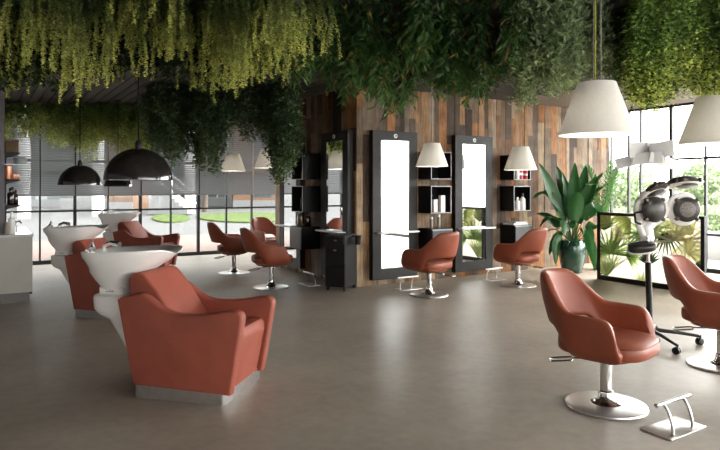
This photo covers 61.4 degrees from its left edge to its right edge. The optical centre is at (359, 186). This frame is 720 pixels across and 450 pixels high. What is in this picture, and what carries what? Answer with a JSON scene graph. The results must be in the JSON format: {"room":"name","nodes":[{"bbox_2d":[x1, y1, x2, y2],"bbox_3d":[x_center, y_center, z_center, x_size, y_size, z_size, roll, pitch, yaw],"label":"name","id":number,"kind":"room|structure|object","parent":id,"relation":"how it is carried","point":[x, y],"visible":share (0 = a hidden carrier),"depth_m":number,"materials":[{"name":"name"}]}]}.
{"room":"salon","nodes":[
{"label":"salon","id":0,"kind":"room"},
{"bbox_2d":[0,76,4,232],"bbox_3d":[-7.295,-0.015,7.925,4.460,2.830,3.680,0,0,-32],"label":"wall","id":1,"kind":"structure","parent":0,"point":[2,94],"depth_m":7.54,"materials":[{"name":"grey paint"}]},
{"bbox_2d":[5,152,19,158],"bbox_3d":[-4.568,-0.401,7.930,0.175,0.073,0.650,0,0,-32],"label":"shelf","id":2,"kind":"object","parent":1,"relation":"attached to","point":[7,154],"visible":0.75,"depth_m":7.67,"materials":[{"name":"black paint"}]},
{"bbox_2d":[5,139,18,152],"bbox_3d":[-4.484,-0.519,7.800,0.160,0.165,0.250,0,0,-32],"label":"wicker box","id":3,"kind":"object","parent":2,"relation":"on","point":[10,145],"visible":0.78,"depth_m":7.70,"materials":[{"name":"brown wicker"}]},
{"bbox_2d":[5,106,275,264],"bbox_3d":[-2.127,-0.015,13.255,9.750,2.830,0.060,0,0,-32],"label":"window","id":4,"kind":"structure","parent":1,"relation":"in","point":[197,252],"depth_m":12.12,"materials":[{"name":"black metal"}]},
{"bbox_2d":[6,108,39,195],"bbox_3d":[-5.969,-0.613,10.740,0.518,1.555,0.060,0,0,-32],"label":"blind","id":5,"kind":"object","parent":4,"relation":"attached to","point":[29,185],"visible":0.62,"depth_m":10.77,"materials":[{"name":"grey"}]},
{"bbox_2d":[41,117,74,195],"bbox_3d":[-5.498,-0.613,11.035,0.556,1.555,0.060,0,0,-32],"label":"blind","id":6,"kind":"object","parent":4,"relation":"attached to","point":[48,187],"visible":0.55,"depth_m":11.00,"materials":[{"name":"grey"}]},
{"bbox_2d":[76,139,107,195],"bbox_3d":[-5.011,-0.613,11.341,0.553,1.555,0.060,0,0,-32],"label":"blind","id":7,"kind":"object","parent":4,"relation":"attached to","point":[81,190],"visible":0.38,"depth_m":11.37,"materials":[{"name":"grey"}]},
{"bbox_2d":[109,114,140,195],"bbox_3d":[-4.516,-0.613,11.651,0.576,1.555,0.060,0,0,-32],"label":"blind","id":8,"kind":"object","parent":4,"relation":"attached to","point":[136,183],"visible":0.24,"depth_m":11.62,"materials":[{"name":"grey"}]},
{"bbox_2d":[141,130,171,194],"bbox_3d":[-4.014,-0.613,11.966,0.569,1.555,0.060,0,0,-32],"label":"blind","id":9,"kind":"object","parent":4,"relation":"attached to","point":[148,186],"visible":0.23,"depth_m":11.97,"materials":[{"name":"grey"}]},
{"bbox_2d":[172,120,198,194],"bbox_3d":[-3.527,-0.613,12.271,0.541,1.555,0.060,0,0,-32],"label":"blind","id":10,"kind":"object","parent":4,"relation":"attached to","point":[185,182],"visible":0.38,"depth_m":12.27,"materials":[{"name":"grey"}]},
{"bbox_2d":[200,121,227,194],"bbox_3d":[-3.036,-0.613,12.579,0.578,1.555,0.060,0,0,-32],"label":"blind","id":11,"kind":"object","parent":4,"relation":"attached to","point":[210,184],"visible":0.37,"depth_m":12.59,"materials":[{"name":"grey"}]},
{"bbox_2d":[228,122,252,194],"bbox_3d":[-2.542,-0.613,12.889,0.549,1.555,0.060,0,0,-32],"label":"blind","id":12,"kind":"object","parent":4,"relation":"attached to","point":[239,182],"visible":0.62,"depth_m":12.90,"materials":[{"name":"grey"}]},
{"bbox_2d":[253,127,275,194],"bbox_3d":[-2.053,-0.613,13.196,0.567,1.555,0.060,0,0,-32],"label":"blind","id":13,"kind":"object","parent":4,"relation":"attached to","point":[261,186],"visible":0.38,"depth_m":13.13,"materials":[{"name":"grey"}]},
{"bbox_2d":[281,87,357,286],"bbox_3d":[-0.729,-0.015,9.594,0.062,2.828,2.608,0,0,-32],"label":"wall","id":14,"kind":"structure","parent":0,"point":[323,115],"depth_m":9.36,"materials":[{"name":"brown wood"}]},
{"bbox_2d":[276,175,280,266],"bbox_3d":[-1.404,-0.015,10.658,0.095,2.830,0.150,0,0,-32],"label":"trim","id":15,"kind":"structure","parent":14,"relation":"attached to","point":[277,186],"depth_m":10.61,"materials":[{"name":"metal"}]},
{"bbox_2d":[274,137,304,268],"bbox_3d":[-1.186,0.258,10.057,0.220,2.115,0.780,0,0,-32],"label":"mirror","id":16,"kind":"object","parent":14,"relation":"attached to","point":[288,218],"visible":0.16,"depth_m":10.09,"materials":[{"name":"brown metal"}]},
{"bbox_2d":[284,164,295,257],"bbox_3d":[-1.157,0.247,10.075,0.012,1.825,0.490,0,0,-32],"label":"mirror glass","id":17,"kind":"object","parent":16,"relation":"attached to","point":[289,216],"depth_m":10.12,"materials":[{"name":"white"}]},
{"bbox_2d":[290,225,319,249],"bbox_3d":[-0.859,0.780,9.422,0.340,0.340,0.380,0,0,-32],"label":"shelf","id":18,"kind":"object","parent":14,"relation":"attached to","point":[302,238],"visible":0.94,"depth_m":9.28,"materials":[{"name":"black paint"}]},
{"bbox_2d":[292,186,319,211],"bbox_3d":[-0.844,0.185,9.431,0.306,0.400,0.380,0,0,-32],"label":"wall shelf","id":19,"kind":"object","parent":14,"relation":"attached to","point":[310,195],"visible":0.99,"depth_m":9.31,"materials":[{"name":"black paint"}]},
{"bbox_2d":[292,153,319,179],"bbox_3d":[-0.844,-0.315,9.431,0.306,0.400,0.380,0,0,-32],"label":"wall shelf","id":20,"kind":"object","parent":14,"relation":"attached to","point":[309,165],"visible":0.87,"depth_m":9.30,"materials":[{"name":"black paint"}]},
{"bbox_2d":[315,130,352,274],"bbox_3d":[-0.397,0.258,8.798,0.220,2.115,0.780,0,0,-32],"label":"mirror","id":21,"kind":"object","parent":14,"relation":"attached to","point":[336,147],"visible":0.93,"depth_m":8.76,"materials":[{"name":"brown metal"}]},
{"bbox_2d":[326,140,341,233],"bbox_3d":[-0.368,0.247,8.816,0.012,1.825,0.490,0,0,-32],"label":"mirror glass","id":22,"kind":"object","parent":21,"relation":"attached to","point":[333,147],"depth_m":8.81,"materials":[{"name":"white"}]},
{"bbox_2d":[5,0,673,120],"bbox_3d":[0.340,-1.490,5.011,14.700,0.120,16.930,0,0,-32],"label":"ceiling","id":23,"kind":"structure","parent":0,"point":[126,91],"depth_m":8.62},
{"bbox_2d":[5,100,49,140],"bbox_3d":[-5.949,-1.069,10.482,1.212,0.842,1.034,0,0,-12],"label":"hanging plant","id":24,"kind":"object","parent":23,"relation":"hanging from","point":[28,112],"visible":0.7,"depth_m":10.27,"materials":[{"name":"green plant"}]},
{"bbox_2d":[36,102,107,162],"bbox_3d":[-5.048,-0.951,10.621,1.054,1.083,1.538,0,0,-32],"label":"hanging plant","id":25,"kind":"object","parent":23,"relation":"hanging from","point":[77,118],"visible":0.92,"depth_m":10.37,"materials":[{"name":"green plant"}]},
{"bbox_2d":[57,160,101,184],"bbox_3d":[-3.211,-0.727,6.950,0.470,1.407,0.470,0,0,-32],"label":"dome lamp","id":26,"kind":"object","parent":23,"relation":"hanging from","point":[79,174],"visible":0.98,"depth_m":6.79,"materials":[{"name":"black metal"}]},
{"bbox_2d":[103,100,132,186],"bbox_3d":[-3.993,-0.719,10.000,0.470,1.422,0.470,0,0,-32],"label":"dome lamp","id":27,"kind":"object","parent":23,"relation":"hanging from","point":[107,183],"visible":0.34,"depth_m":9.83,"materials":[{"name":"black metal"}]},
{"bbox_2d":[87,102,154,153],"bbox_3d":[-4.163,-0.950,10.568,1.330,1.111,1.084,0,0,44],"label":"hanging plant","id":28,"kind":"object","parent":23,"relation":"hanging from","point":[125,119],"visible":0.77,"depth_m":10.32,"materials":[{"name":"green plant"}]},
{"bbox_2d":[103,35,172,179],"bbox_3d":[-1.590,-0.740,4.350,0.470,1.380,0.470,0,0,-32],"label":"dome lamp","id":29,"kind":"object","parent":23,"relation":"hanging from","point":[137,163],"visible":1,"depth_m":4.19,"materials":[{"name":"black metal"}]},
{"bbox_2d":[0,0,295,105],"bbox_3d":[-1.844,-0.984,4.172,2.852,0.920,1.637,0,0,2],"label":"hanging plant","id":30,"kind":"object","parent":23,"relation":"hanging from","point":[28,6],"visible":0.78,"depth_m":3.79,"materials":[{"name":"green plant"}]},
{"bbox_2d":[0,0,337,94],"bbox_3d":[-2.046,-1.070,4.959,3.838,0.898,1.539,0,0,2],"label":"hanging plant","id":31,"kind":"object","parent":23,"relation":"hanging from","point":[171,64],"visible":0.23,"depth_m":4.51,"materials":[{"name":"green plant"}]},
{"bbox_2d":[133,80,303,177],"bbox_3d":[-2.176,-0.831,8.920,2.765,1.437,1.846,0,0,1],"label":"hanging plant","id":32,"kind":"object","parent":23,"relation":"hanging from","point":[168,111],"visible":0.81,"depth_m":8.37,"materials":[{"name":"green plant"}]},
{"bbox_2d":[222,153,245,170],"bbox_3d":[-2.138,-0.850,10.200,0.421,1.161,0.421,0,0,-32],"label":"pendant lamp","id":33,"kind":"object","parent":23,"relation":"hanging from","point":[233,161],"visible":0.9,"depth_m":10.07,"materials":[{"name":"white fabric"}]},
{"bbox_2d":[254,148,272,167],"bbox_3d":[-1.412,-0.861,9.300,0.422,1.138,0.422,0,0,-32],"label":"pendant lamp","id":34,"kind":"object","parent":23,"relation":"hanging from","point":[262,162],"visible":0.53,"depth_m":9.15,"materials":[{"name":"white fabric"}]},
{"bbox_2d":[212,0,342,89],"bbox_3d":[-0.525,-1.004,3.949,0.837,0.878,1.123,0,0,21],"label":"hanging plant","id":35,"kind":"object","parent":23,"relation":"hanging from","point":[283,35],"visible":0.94,"depth_m":3.59,"materials":[{"name":"green plant"}]},
{"bbox_2d":[257,79,306,185],"bbox_3d":[-1.071,-0.733,8.384,0.683,1.565,0.999,0,0,-6],"label":"hanging plant","id":36,"kind":"object","parent":23,"relation":"hanging from","point":[275,165],"visible":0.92,"depth_m":8.13,"materials":[{"name":"green plant"}]},
{"bbox_2d":[242,0,530,120],"bbox_3d":[0.227,-1.028,5.208,2.535,0.943,2.329,0,0,0],"label":"hanging plant","id":37,"kind":"object","parent":23,"relation":"hanging from","point":[371,26],"visible":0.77,"depth_m":4.50,"materials":[{"name":"green plant"}]},
{"bbox_2d":[389,26,415,100],"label":"hanging plant","id":38,"kind":"object","parent":23,"relation":"hanging from","point":[397,88],"depth_m":5.17,"materials":[{"name":"green plant"}]},
{"bbox_2d":[416,79,447,166],"bbox_3d":[0.951,-0.850,8.000,0.429,1.159,0.429,0,0,-32],"label":"pendant lamp","id":39,"kind":"object","parent":23,"relation":"hanging from","point":[431,155],"visible":0.95,"depth_m":7.88,"materials":[{"name":"white fabric"}]},
{"bbox_2d":[485,20,499,62],"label":"hanging plant","id":40,"kind":"object","parent":23,"relation":"hanging from","point":[493,29],"depth_m":5.06,"materials":[{"name":"green plant"}]},
{"bbox_2d":[504,101,536,169],"bbox_3d":[2.278,-0.836,8.600,0.461,1.189,0.461,0,0,-32],"label":"pendant lamp","id":41,"kind":"object","parent":23,"relation":"hanging from","point":[520,157],"visible":0.92,"depth_m":8.46,"materials":[{"name":"white fabric"}]},
{"bbox_2d":[494,0,610,112],"bbox_3d":[1.565,-1.046,5.021,0.949,0.956,1.643,0,0,13],"label":"hanging plant","id":42,"kind":"object","parent":23,"relation":"hanging from","point":[553,56],"visible":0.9,"depth_m":4.43,"materials":[{"name":"green plant"}]},
{"bbox_2d":[558,0,636,137],"bbox_3d":[1.522,-0.882,3.900,0.470,1.095,0.470,0,0,-32],"label":"pendant lamp","id":43,"kind":"object","parent":23,"relation":"hanging from","point":[597,108],"visible":1,"depth_m":3.77,"materials":[{"name":"white fabric"}]},
{"bbox_2d":[576,0,623,79],"bbox_3d":[2.046,-1.199,5.116,0.462,0.675,1.356,0,0,25],"label":"hanging plant","id":44,"kind":"object","parent":23,"relation":"hanging from","point":[607,45],"visible":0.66,"depth_m":4.65,"materials":[{"name":"green plant"}]},
{"bbox_2d":[601,9,677,106],"bbox_3d":[2.435,-1.111,5.524,0.813,0.812,1.652,0,0,37],"label":"hanging plant","id":45,"kind":"object","parent":23,"relation":"hanging from","point":[618,25],"visible":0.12,"depth_m":4.94,"materials":[{"name":"green plant"}]},
{"bbox_2d":[614,110,678,170],"bbox_3d":[4.033,-0.830,8.543,0.881,1.203,0.294,0,0,2],"label":"pendant","id":46,"kind":"object","parent":23,"relation":"hanging from","point":[657,153],"visible":0.93,"depth_m":8.45,"materials":[{"name":"white"}]},
{"bbox_2d":[613,0,708,113],"bbox_3d":[2.428,-1.030,4.945,0.670,1.008,1.741,0,0,27],"label":"hanging plant","id":47,"kind":"object","parent":23,"relation":"hanging from","point":[655,36],"visible":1,"depth_m":4.37,"materials":[{"name":"green plant"}]},
{"bbox_2d":[673,0,719,99],"bbox_3d":[2.994,-1.065,5.079,0.874,0.948,1.604,0,0,28],"label":"hanging plant","id":48,"kind":"object","parent":23,"relation":"hanging from","point":[703,81],"visible":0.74,"depth_m":4.55,"materials":[{"name":"green plant"}]},
{"bbox_2d":[677,6,719,145],"bbox_3d":[2.691,-0.878,4.600,0.501,1.104,0.501,0,0,-32],"label":"pendant lamp","id":49,"kind":"object","parent":23,"relation":"hanging from","point":[702,126],"visible":1,"depth_m":4.50,"materials":[{"name":"white fabric"}]},
{"bbox_2d":[0,252,719,449],"bbox_3d":[0.316,1.460,4.908,14.750,0.120,16.980,0,0,-32],"label":"floor","id":50,"kind":"structure","parent":0,"point":[374,367],"depth_m":4.45,"materials":[{"name":"concrete"}]},
{"bbox_2d":[0,227,33,303],"bbox_3d":[-4.818,0.988,7.829,0.966,0.825,1.615,0,0,-32],"label":"cabinet","id":51,"kind":"object","parent":50,"relation":"on","point":[16,250],"depth_m":7.32,"materials":[{"name":"beige laminate"}]},
{"bbox_2d":[8,212,14,233],"bbox_3d":[-4.239,0.438,7.371,0.080,0.270,0.080,0,0,-32],"label":"soap dispenser","id":52,"kind":"object","parent":51,"relation":"on","point":[11,220],"visible":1,"depth_m":7.34,"materials":[{"name":"white plastic"}]},
{"bbox_2d":[0,227,33,237],"bbox_3d":[-4.820,0.590,7.828,0.962,0.030,1.615,0,0,-32],"label":"countertop","id":53,"kind":"structure","parent":51,"relation":"on","point":[21,231],"depth_m":7.39,"materials":[{"name":"grey"}]},
{"bbox_2d":[43,221,168,318],"bbox_3d":[-2.892,0.891,6.776,1.321,1.019,0.620,0,0,13],"label":"shampoo chair","id":54,"kind":"object","parent":50,"relation":"on","point":[68,242],"visible":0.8,"depth_m":6.58,"materials":[{"name":"orange fabric"}]},
{"bbox_2d":[43,224,108,251],"bbox_3d":[-3.200,0.580,6.847,0.690,0.296,0.528,0,0,13],"label":"basin","id":55,"kind":"object","parent":54,"relation":"in","point":[68,238],"depth_m":6.66,"materials":[{"name":"white ceramic"}]},
{"bbox_2d":[97,209,179,265],"bbox_3d":[-3.798,0.891,10.275,1.321,1.019,0.620,0,0,13],"label":"shampoo chair","id":56,"kind":"object","parent":50,"relation":"on","point":[121,228],"visible":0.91,"depth_m":10.15,"materials":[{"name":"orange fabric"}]},
{"bbox_2d":[97,212,140,229],"bbox_3d":[-4.106,0.580,10.346,0.690,0.296,0.528,0,0,13],"label":"basin","id":57,"kind":"object","parent":56,"relation":"in","point":[116,221],"depth_m":10.16,"materials":[{"name":"white ceramic"}]},
{"bbox_2d":[81,241,275,404],"bbox_3d":[-1.326,0.891,4.296,1.321,1.019,0.620,0,0,13],"label":"chair","id":58,"kind":"object","parent":50,"relation":"on","point":[183,343],"visible":1,"depth_m":4.02,"materials":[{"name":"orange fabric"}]},
{"bbox_2d":[81,245,182,289],"bbox_3d":[-1.634,0.580,4.367,0.690,0.296,0.528,0,0,13],"label":"basin","id":59,"kind":"object","parent":58,"relation":"in","point":[117,267],"depth_m":4.19,"materials":[{"name":"white ceramic"}]},
{"bbox_2d":[207,222,249,274],"bbox_3d":[-2.115,0.981,9.844,0.728,0.837,0.664,0,0,-17],"label":"chair","id":60,"kind":"object","parent":50,"relation":"on","point":[231,244],"visible":0.91,"depth_m":9.60,"materials":[{"name":"leather"}]},
{"bbox_2d":[251,217,275,241],"bbox_3d":[-1.672,0.981,11.144,0.728,0.837,0.664,0,0,40],"label":"chair","id":61,"kind":"object","parent":50,"relation":"on","point":[260,226],"visible":0.4,"depth_m":11.32,"materials":[{"name":"leather"}]},
{"bbox_2d":[240,227,292,290],"bbox_3d":[-1.304,0.981,8.421,0.728,0.837,0.664,0,0,-17],"label":"chair","id":62,"kind":"object","parent":50,"relation":"on","point":[270,254],"visible":1,"depth_m":8.18,"materials":[{"name":"leather"}]},
{"bbox_2d":[298,271,320,286],"bbox_3d":[-0.732,1.311,8.701,0.190,0.178,0.360,0,0,-32],"label":"footrest","id":63,"kind":"object","parent":50,"relation":"on","point":[309,284],"visible":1,"depth_m":8.66,"materials":[{"name":"metal"}]},
{"bbox_2d":[325,233,361,291],"bbox_3d":[-0.196,1.021,8.264,0.453,0.757,0.403,0,0,24],"label":"trolley","id":64,"kind":"object","parent":50,"relation":"on","point":[341,248],"visible":1,"depth_m":8.15,"materials":[{"name":"black paint"}]},
{"bbox_2d":[325,233,356,236],"bbox_3d":[-0.257,0.654,8.302,0.310,0.022,0.385,0,0,24],"label":"tray","id":65,"kind":"object","parent":64,"relation":"on","point":[333,234],"depth_m":8.20,"materials":[{"name":"black"}]},
{"bbox_2d":[395,275,422,290],"bbox_3d":[0.659,1.311,8.318,0.360,0.178,0.190,0,0,-32],"label":"footrest","id":66,"kind":"object","parent":50,"relation":"on","point":[401,278],"visible":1,"depth_m":8.32,"materials":[{"name":"metal"}]},
{"bbox_2d":[401,232,458,298],"bbox_3d":[0.940,0.981,7.806,0.664,0.837,0.728,0,0,-41],"label":"chair","id":67,"kind":"object","parent":50,"relation":"on","point":[438,254],"visible":1,"depth_m":7.60,"materials":[{"name":"leather"}]},
{"bbox_2d":[481,267,505,280],"bbox_3d":[2.028,1.311,9.172,0.360,0.178,0.190,0,0,-32],"label":"footrest","id":68,"kind":"object","parent":50,"relation":"on","point":[497,268],"visible":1,"depth_m":9.15,"materials":[{"name":"metal"}]},
{"bbox_2d":[493,228,547,287],"bbox_3d":[2.291,0.981,8.563,0.664,0.837,0.728,0,0,-41],"label":"chair","id":69,"kind":"object","parent":50,"relation":"on","point":[525,251],"visible":1,"depth_m":8.35,"materials":[{"name":"leather"}]},
{"bbox_2d":[532,163,607,273],"bbox_3d":[3.479,0.493,9.942,1.353,1.814,0.526,0,0,-1],"label":"potted plant","id":70,"kind":"object","parent":50,"relation":"on","point":[571,201],"visible":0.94,"depth_m":9.90,"materials":[{"name":"green plant"}]},
{"bbox_2d":[540,268,659,419],"bbox_3d":[1.527,0.981,3.929,0.728,0.837,0.664,0,0,44],"label":"chair","id":71,"kind":"object","parent":50,"relation":"on","point":[612,333],"visible":1,"depth_m":3.84,"materials":[{"name":"leather"}]},
{"bbox_2d":[579,159,625,269],"bbox_3d":[4.050,0.454,10.226,0.783,1.892,1.198,0,0,25],"label":"potted palm","id":72,"kind":"object","parent":50,"relation":"on","point":[605,205],"visible":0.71,"depth_m":10.20,"materials":[{"name":"green plant"}]},
{"bbox_2d":[597,212,706,289],"bbox_3d":[4.051,0.890,8.541,0.050,1.020,1.613,0,0,-32],"label":"glass wall","id":73,"kind":"structure","parent":50,"relation":"on","point":[615,231],"depth_m":8.66,"materials":[{"name":"clear glass"}]},
{"bbox_2d":[627,176,703,354],"bbox_3d":[2.658,0.649,5.441,0.892,1.501,0.812,0,0,0],"label":"hair dryer","id":74,"kind":"object","parent":50,"relation":"on","point":[650,209],"visible":0.89,"depth_m":5.44,"materials":[{"name":"grey"}]},
{"bbox_2d":[653,204,662,215],"bbox_3d":[2.661,0.203,5.418,0.104,0.104,0.020,0,0,-12],"label":"grille","id":75,"kind":"object","parent":74,"relation":"attached to","point":[657,208],"depth_m":5.41,"materials":[{"name":"grey metal"}]},
{"bbox_2d":[680,202,695,216],"bbox_3d":[2.946,0.203,5.443,0.139,0.139,0.014,0,0,6],"label":"grille","id":76,"kind":"object","parent":74,"relation":"attached to","point":[687,209],"depth_m":5.44,"materials":[{"name":"grey metal"}]},
{"bbox_2d":[640,392,706,440],"bbox_3d":[1.817,1.311,3.513,0.360,0.178,0.190,0,0,-33],"label":"footrest","id":77,"kind":"object","parent":50,"relation":"on","point":[673,428],"visible":1,"depth_m":3.50,"materials":[{"name":"metal"}]},
{"bbox_2d":[662,254,719,373],"bbox_3d":[2.782,0.981,4.785,0.728,0.837,0.664,0,0,44],"label":"chair","id":78,"kind":"object","parent":50,"relation":"on","point":[699,294],"visible":1,"depth_m":4.72,"materials":[{"name":"leather"}]},
{"bbox_2d":[355,87,608,286],"bbox_3d":[2.319,-0.015,9.987,5.618,2.828,0.062,0,0,-32],"label":"wall","id":79,"kind":"structure","parent":0,"point":[541,125],"depth_m":9.86,"materials":[{"name":"brown wood"}]},
{"bbox_2d":[369,130,419,280],"bbox_3d":[0.521,0.258,8.693,0.780,2.115,0.220,0,0,-32],"label":"mirror","id":80,"kind":"object","parent":79,"relation":"attached to","point":[393,230],"visible":0.99,"depth_m":8.68,"materials":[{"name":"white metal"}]},
{"bbox_2d":[381,140,408,268],"bbox_3d":[0.503,0.247,8.722,0.490,1.825,0.012,0,0,-32],"label":"mirror glass","id":81,"kind":"object","parent":80,"relation":"attached to","point":[394,153],"depth_m":8.71,"materials":[{"name":"white"}]},
{"bbox_2d":[418,186,450,213],"bbox_3d":[1.112,0.185,9.013,0.380,0.400,0.306,0,0,-32],"label":"wall shelf","id":82,"kind":"object","parent":79,"relation":"attached to","point":[426,194],"visible":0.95,"depth_m":8.99,"materials":[{"name":"black paint"}]},
{"bbox_2d":[439,195,444,211],"bbox_3d":[1.214,0.248,8.974,0.080,0.250,0.060,0,0,-32],"label":"product box","id":83,"kind":"object","parent":82,"relation":"in","point":[441,197],"visible":1,"depth_m":8.95,"materials":[{"name":"white cardboard"}]},
{"bbox_2d":[418,152,450,178],"bbox_3d":[1.112,-0.315,9.013,0.380,0.400,0.306,0,0,-32],"label":"wall shelf","id":84,"kind":"object","parent":79,"relation":"attached to","point":[423,172],"visible":0.64,"depth_m":9.02,"materials":[{"name":"black paint"}]},
{"bbox_2d":[418,227,452,248],"bbox_3d":[1.121,0.780,8.998,0.380,0.340,0.340,0,0,-32],"label":"shelf","id":85,"kind":"object","parent":79,"relation":"attached to","point":[425,235],"visible":0.44,"depth_m":8.91,"materials":[{"name":"black paint"}]},
{"bbox_2d":[452,135,495,272],"bbox_3d":[1.808,0.258,9.500,0.780,2.115,0.220,0,0,-32],"label":"mirror","id":86,"kind":"object","parent":79,"relation":"attached to","point":[472,156],"visible":0.98,"depth_m":9.51,"materials":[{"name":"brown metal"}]},
{"bbox_2d":[463,144,485,261],"bbox_3d":[1.790,0.247,9.529,0.490,1.825,0.012,0,0,-32],"label":"mirror glass","id":87,"kind":"object","parent":86,"relation":"attached to","point":[474,155],"depth_m":9.53,"materials":[{"name":"white"}]},
{"bbox_2d":[500,186,530,210],"bbox_3d":[2.540,0.185,9.908,0.380,0.400,0.306,0,0,-32],"label":"wall shelf","id":88,"kind":"object","parent":79,"relation":"attached to","point":[508,194],"visible":0.91,"depth_m":9.88,"materials":[{"name":"black paint"}]},
{"bbox_2d":[500,155,530,179],"bbox_3d":[2.540,-0.315,9.908,0.380,0.400,0.306,0,0,-32],"label":"wall shelf","id":89,"kind":"object","parent":79,"relation":"attached to","point":[504,174],"visible":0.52,"depth_m":9.85,"materials":[{"name":"black paint"}]},
{"bbox_2d":[500,224,531,243],"bbox_3d":[2.549,0.780,9.894,0.380,0.340,0.340,0,0,-32],"label":"shelf","id":90,"kind":"object","parent":79,"relation":"attached to","point":[509,234],"visible":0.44,"depth_m":9.76,"materials":[{"name":"black paint"}]},
{"bbox_2d":[503,81,699,109],"bbox_3d":[4.393,-1.423,9.370,2.800,0.010,3.210,0,0,-32],"label":"trim","id":91,"kind":"structure","parent":79,"relation":"attached to","point":[564,100],"depth_m":9.82,"materials":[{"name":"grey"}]},
{"bbox_2d":[610,102,719,273],"bbox_3d":[7.787,-0.015,6.650,0.060,2.830,11.425,0,0,-32],"label":"window","id":92,"kind":"structure","parent":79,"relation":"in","point":[671,107],"depth_m":10.46,"materials":[{"name":"black metal"}]},
{"label":"outside","id":93,"kind":"structure","parent":0,"visible":0},
{"bbox_2d":[33,220,717,260],"bbox_3d":[-3.860,1.515,15.568,70.000,0.170,5.520,0,0,-32],"label":"path","id":94,"kind":"structure","parent":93,"point":[188,242],"depth_m":14.81,"materials":[{"name":"grey concrete"}]},
{"bbox_2d":[609,157,668,211],"bbox_3d":[10.458,0.117,23.995,3.242,2.675,3.229,0,0,-32],"label":"street tree","id":95,"kind":"object","parent":94,"relation":"on","point":[621,201],"visible":0.31,"depth_m":23.44,"materials":[{"name":"green plant"}]},
{"bbox_2d":[667,159,719,206],"bbox_3d":[13.053,0.154,23.052,2.575,2.600,2.658,0,0,-9],"label":"street tree","id":96,"kind":"object","parent":94,"relation":"on","point":[713,184],"visible":0.58,"depth_m":22.66,"materials":[{"name":"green plant"}]},
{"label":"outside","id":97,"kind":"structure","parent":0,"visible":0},
{"bbox_2d":[6,196,719,221],"bbox_3d":[-42.235,1.525,67.353,180.000,0.150,101.000,0,0,-32],"label":"ground","id":98,"kind":"structure","parent":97,"point":[45,216],"depth_m":33.16,"materials":[{"name":"grey concrete"}]},
{"bbox_2d":[17,126,30,218],"bbox_3d":[-15.525,-1.325,28.000,0.560,5.550,0.560,0,0,-32],"label":"column","id":99,"kind":"structure","parent":98,"relation":"on","point":[24,202],"depth_m":27.77,"materials":[{"name":"white"}]},
{"bbox_2d":[6,125,59,206],"bbox_3d":[-26.139,-5.775,49.875,9.113,14.450,12.250,0,0,0],"label":"building","id":100,"kind":"structure","parent":98,"relation":"on","point":[46,201],"depth_m":43.94,"materials":[{"name":"grey laminate"}]},
{"bbox_2d":[60,126,106,208],"bbox_3d":[-18.251,-5.275,42.375,3.502,13.450,5.250,0,0,0],"label":"building","id":101,"kind":"structure","parent":98,"relation":"on","point":[66,202],"depth_m":39.94,"materials":[{"name":"grey laminate"}]},
{"bbox_2d":[92,141,103,216],"bbox_3d":[-12.970,-1.325,30.000,0.560,5.550,0.560,0,0,-32],"label":"column","id":102,"kind":"structure","parent":98,"relation":"on","point":[97,201],"depth_m":29.76,"materials":[{"name":"white"}]},
{"bbox_2d":[109,135,147,208],"bbox_3d":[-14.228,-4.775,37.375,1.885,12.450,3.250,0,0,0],"label":"building","id":103,"kind":"structure","parent":98,"relation":"on","point":[115,202],"depth_m":36.00,"materials":[{"name":"brown brick"}]},
{"bbox_2d":[152,214,189,222],"bbox_3d":[-8.577,1.410,27.500,1.645,0.080,7.332,0,0,-17],"label":"lawn","id":104,"kind":"structure","parent":98,"relation":"on","point":[163,218],"depth_m":26.36,"materials":[{"name":"green plant"}]},
{"bbox_2d":[148,192,195,213],"bbox_3d":[-9.770,0.076,31.690,2.174,2.647,1.540,0,0,0],"label":"stair","id":105,"kind":"structure","parent":98,"relation":"on","point":[154,201],"depth_m":31.00,"materials":[{"name":"concrete"}]},
{"bbox_2d":[178,134,235,211],"bbox_3d":[-9.030,-1.375,35.068,4.195,5.660,4.703,0,0,-8],"label":"street tree","id":106,"kind":"object","parent":98,"relation":"on","point":[205,197],"visible":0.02,"depth_m":34.91,"materials":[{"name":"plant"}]},
{"bbox_2d":[182,126,232,205],"bbox_3d":[-12.449,-5.775,51.875,5.865,14.450,12.250,0,0,0],"label":"building","id":107,"kind":"structure","parent":98,"relation":"on","point":[213,200],"depth_m":45.94,"materials":[{"name":"grey laminate"}]},
{"bbox_2d":[200,212,274,222],"bbox_3d":[-5.157,1.410,28.630,5.316,0.080,8.891,0,0,-32],"label":"lawn","id":108,"kind":"structure","parent":98,"relation":"on","point":[232,217],"depth_m":28.14,"materials":[{"name":"green plant"}]},
{"bbox_2d":[233,126,274,206],"bbox_3d":[-5.311,-5.275,46.875,6.963,13.450,12.250,0,0,0],"label":"building","id":109,"kind":"structure","parent":98,"relation":"on","point":[238,200],"depth_m":41.00,"materials":[{"name":"grey laminate"}]},
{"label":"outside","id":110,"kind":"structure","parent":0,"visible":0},
{"bbox_2d":[708,260,719,268],"bbox_3d":[67.797,1.515,14.468,109.750,0.170,72.480,0,0,-32],"label":"ground","id":111,"kind":"structure","parent":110,"point":[715,264],"depth_m":11.18,"materials":[{"name":"white concrete"}]},
{"bbox_2d":[609,204,719,231],"bbox_3d":[8.938,0.984,16.999,3.988,1.118,1.209,0,0,1],"label":"hedge","id":112,"kind":"object","parent":111,"relation":"on","point":[713,211],"visible":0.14,"depth_m":16.71,"materials":[{"name":"green plant"}]},
{"bbox_2d":[708,231,719,260],"bbox_3d":[6.787,1.175,12.518,0.500,0.550,10.000,0,0,-32],"label":"wall","id":113,"kind":"structure","parent":111,"relation":"on","point":[713,241],"depth_m":11.85,"materials":[{"name":"white paint"}]},
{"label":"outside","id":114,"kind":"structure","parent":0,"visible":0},
{"bbox_2d":[16,206,701,241],"bbox_3d":[-12.485,1.520,19.910,120.000,0.160,11.000,0,0,-32],"label":"street","id":115,"kind":"structure","parent":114,"point":[188,227],"depth_m":22.09,"materials":[{"name":"grey asphalt"}]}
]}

